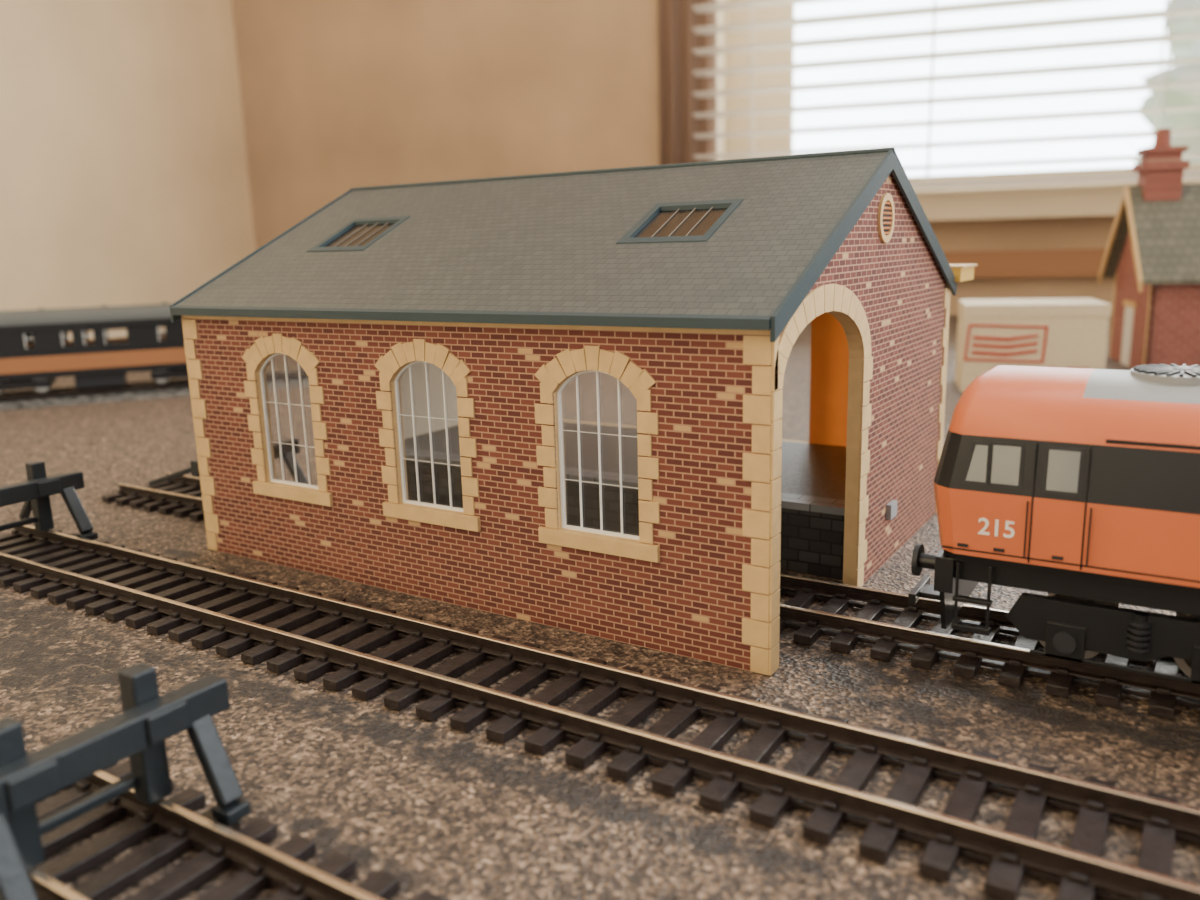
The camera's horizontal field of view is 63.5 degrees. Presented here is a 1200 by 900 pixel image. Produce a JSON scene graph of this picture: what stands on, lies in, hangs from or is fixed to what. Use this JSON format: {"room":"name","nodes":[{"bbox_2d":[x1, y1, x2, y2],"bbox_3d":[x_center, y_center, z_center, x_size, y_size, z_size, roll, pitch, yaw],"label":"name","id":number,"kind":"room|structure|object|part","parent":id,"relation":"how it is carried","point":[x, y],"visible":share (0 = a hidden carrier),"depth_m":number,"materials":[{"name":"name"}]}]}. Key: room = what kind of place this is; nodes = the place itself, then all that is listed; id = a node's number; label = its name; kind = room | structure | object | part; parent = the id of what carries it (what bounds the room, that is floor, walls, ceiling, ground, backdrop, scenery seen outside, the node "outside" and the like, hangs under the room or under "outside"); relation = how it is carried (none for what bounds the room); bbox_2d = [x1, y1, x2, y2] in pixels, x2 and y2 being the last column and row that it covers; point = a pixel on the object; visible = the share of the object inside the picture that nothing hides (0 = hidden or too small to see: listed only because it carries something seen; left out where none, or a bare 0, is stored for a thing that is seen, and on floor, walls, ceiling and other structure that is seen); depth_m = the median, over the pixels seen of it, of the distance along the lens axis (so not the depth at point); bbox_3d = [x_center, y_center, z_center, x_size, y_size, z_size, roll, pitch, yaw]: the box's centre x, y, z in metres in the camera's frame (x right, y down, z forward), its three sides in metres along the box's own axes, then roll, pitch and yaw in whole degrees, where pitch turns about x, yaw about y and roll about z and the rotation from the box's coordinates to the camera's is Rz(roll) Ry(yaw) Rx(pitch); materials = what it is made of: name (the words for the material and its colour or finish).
{"room":"model railway room","nodes":[
{"label":"model railway room","id":0,"kind":"room"},
{"bbox_2d":[0,0,255,342],"bbox_3d":[-79.009,-22.594,-16.634,6.001,230.000,260.000,2,13,16],"label":"wall","id":1,"kind":"structure","parent":0,"point":[124,175],"depth_m":89.88,"materials":[{"name":"beige paint"}]},
{"bbox_2d":[232,0,1115,314],"bbox_3d":[64.056,-46.646,78.287,226.000,230.000,8.000,2,13,16],"label":"wall","id":2,"kind":"structure","parent":0,"point":[338,96],"depth_m":99.49,"materials":[{"name":"beige paint"}]},
{"bbox_2d":[657,0,715,164],"bbox_3d":[7.556,-60.221,86.797,5.500,84.000,0.649,2,13,16],"label":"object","id":3,"kind":"structure","parent":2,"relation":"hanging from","point":[677,61],"depth_m":92.15,"materials":[{"name":"brown wood"}]},
{"bbox_2d":[692,0,1199,190],"bbox_3d":[44.485,-57.592,73.820,75.800,71.700,2.800,2,13,16],"label":"blind","id":4,"kind":"object","parent":2,"relation":"attached to","point":[1193,174],"visible":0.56,"depth_m":83.41,"materials":[{"name":"white plastic"}]},
{"bbox_2d":[727,0,1199,220],"bbox_3d":[47.582,-55.001,79.761,81.000,69.400,11.000,2,13,16],"label":"frame","id":5,"kind":"object","parent":2,"relation":"attached to","point":[1095,199],"visible":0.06,"depth_m":93.85,"materials":[{"name":"beige wood"}]},
{"bbox_2d":[944,248,1105,277],"bbox_3d":[47.731,-16.514,84.876,85.000,2.400,1.151,2,13,16],"label":"trim","id":6,"kind":"structure","parent":2,"relation":"attached to","point":[1044,262],"depth_m":86.90,"materials":[{"name":"brown wood"}]},
{"bbox_3d":[30.745,93.673,-19.473,226.000,2.000,268.000,2,13,16],"label":"floor","id":7,"kind":"structure","parent":0,"visible":0},
{"bbox_3d":[32.117,39.947,39.729,176.000,78.380,114.000,2,13,16],"label":"trestle table","id":8,"kind":"object","parent":7,"relation":"on","visible":0},
{"bbox_2d":[0,314,1199,899],"bbox_3d":[31.112,0.860,31.244,179.800,1.600,117.700,2,13,16],"label":"gravel ground","id":9,"kind":"structure","parent":8,"relation":"on","point":[447,812],"depth_m":14.82,"materials":[{"name":"gravel"}]},
{"bbox_2d":[0,370,309,410],"bbox_3d":[-34.500,-2.436,50.172,75.000,0.450,6.800,-7,13,-23],"label":"railway track","id":10,"kind":"object","parent":9,"relation":"on","point":[61,396],"visible":0.3,"depth_m":52.15,"materials":[{"name":"plastic"}]},
{"bbox_2d":[0,302,188,392],"bbox_3d":[-31.127,-5.198,51.116,22.600,4.360,3.100,-7,13,-23],"label":"coach","id":11,"kind":"object","parent":10,"relation":"on","point":[100,361],"visible":0.74,"depth_m":51.39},
{"bbox_2d":[27,760,446,899],"bbox_3d":[7.601,6.360,3.388,37.600,0.430,2.960,6,14,32],"label":"railway track","id":12,"kind":"object","parent":9,"relation":"on","point":[283,868],"visible":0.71,"depth_m":11.77,"materials":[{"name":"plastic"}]},
{"bbox_2d":[0,662,250,899],"bbox_3d":[-6.266,3.928,11.805,2.146,2.040,3.500,6,14,32],"label":"buffer stop","id":13,"kind":"object","parent":12,"relation":"on","point":[139,733],"visible":1,"depth_m":11.80,"materials":[{"name":"black plastic"}]},
{"bbox_2d":[170,147,976,675],"bbox_3d":[-0.015,-2.481,25.162,15.670,9.110,13.820,6,14,32],"label":"shed","id":14,"kind":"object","parent":9,"relation":"on","point":[438,331],"visible":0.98,"depth_m":20.13,"materials":[{"name":"brick"}]},
{"bbox_3d":[-3.619,0.278,20.092,15.250,5.988,0.110,6,14,32],"label":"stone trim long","id":15,"kind":"part","parent":14,"relation":"part of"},
{"bbox_2d":[0,525,1199,899],"bbox_3d":[12.088,5.291,7.845,66.900,0.430,2.960,6,14,32],"label":"railway track","id":16,"kind":"object","parent":9,"relation":"on","point":[185,600],"visible":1,"depth_m":14.68,"materials":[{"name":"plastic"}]},
{"bbox_2d":[0,461,97,539],"bbox_3d":[-14.841,1.483,24.400,2.346,2.040,3.500,6,14,32],"label":"buffer stop","id":17,"kind":"object","parent":16,"relation":"on","point":[35,493],"visible":0.94,"depth_m":25.00,"materials":[{"name":"black plastic"}]},
{"bbox_2d":[101,472,1199,719],"bbox_3d":[14.426,4.148,12.923,68.500,0.430,2.960,6,14,32],"label":"railway track","id":18,"kind":"object","parent":9,"relation":"on","point":[181,496],"visible":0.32,"depth_m":17.59,"materials":[{"name":"metal"},{"name":"dark brown wood"}]},
{"bbox_2d":[149,438,308,485],"bbox_3d":[-11.221,0.475,28.680,4.515,2.040,3.500,6,14,32],"label":"buffer stop","id":19,"kind":"object","parent":18,"relation":"on","point":[287,451],"visible":0.19,"depth_m":28.77,"materials":[{"name":"black plastic"}]},
{"bbox_2d":[908,364,1199,683],"bbox_3d":[16.154,1.787,11.216,24.440,4.795,3.674,6,14,32],"label":"locomotive","id":20,"kind":"object","parent":18,"relation":"on","point":[1080,487],"visible":1,"depth_m":14.89,"materials":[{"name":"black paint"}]},
{"bbox_2d":[955,298,1110,392],"bbox_3d":[20.596,-5.082,46.774,6.160,4.120,4.580,2,13,16],"label":"cardboard box","id":21,"kind":"object","parent":9,"relation":"on","point":[1040,332],"visible":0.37,"depth_m":44.65,"materials":[{"name":"beige cardboard"}]},
{"bbox_2d":[1098,129,1199,367],"bbox_3d":[34.888,-10.737,51.398,13.350,12.500,8.700,2,12,14],"label":"house","id":22,"kind":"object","parent":9,"relation":"on","point":[1152,253],"visible":0.96,"depth_m":50.77,"materials":[{"name":"brick"}]},
{"label":"outside","id":23,"kind":"structure","parent":0,"visible":0},
{"bbox_3d":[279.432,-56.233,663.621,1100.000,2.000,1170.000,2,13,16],"label":"lawn","id":24,"kind":"structure","parent":23,"visible":0},
{"bbox_2d":[1133,0,1199,163],"bbox_3d":[282.569,-117.289,349.473,165.890,247.841,152.205,2,13,16],"label":"trees","id":25,"kind":"object","parent":24,"relation":"on","point":[1186,120],"visible":0.3,"depth_m":354.28,"materials":[{"name":"green plant"}]}
]}

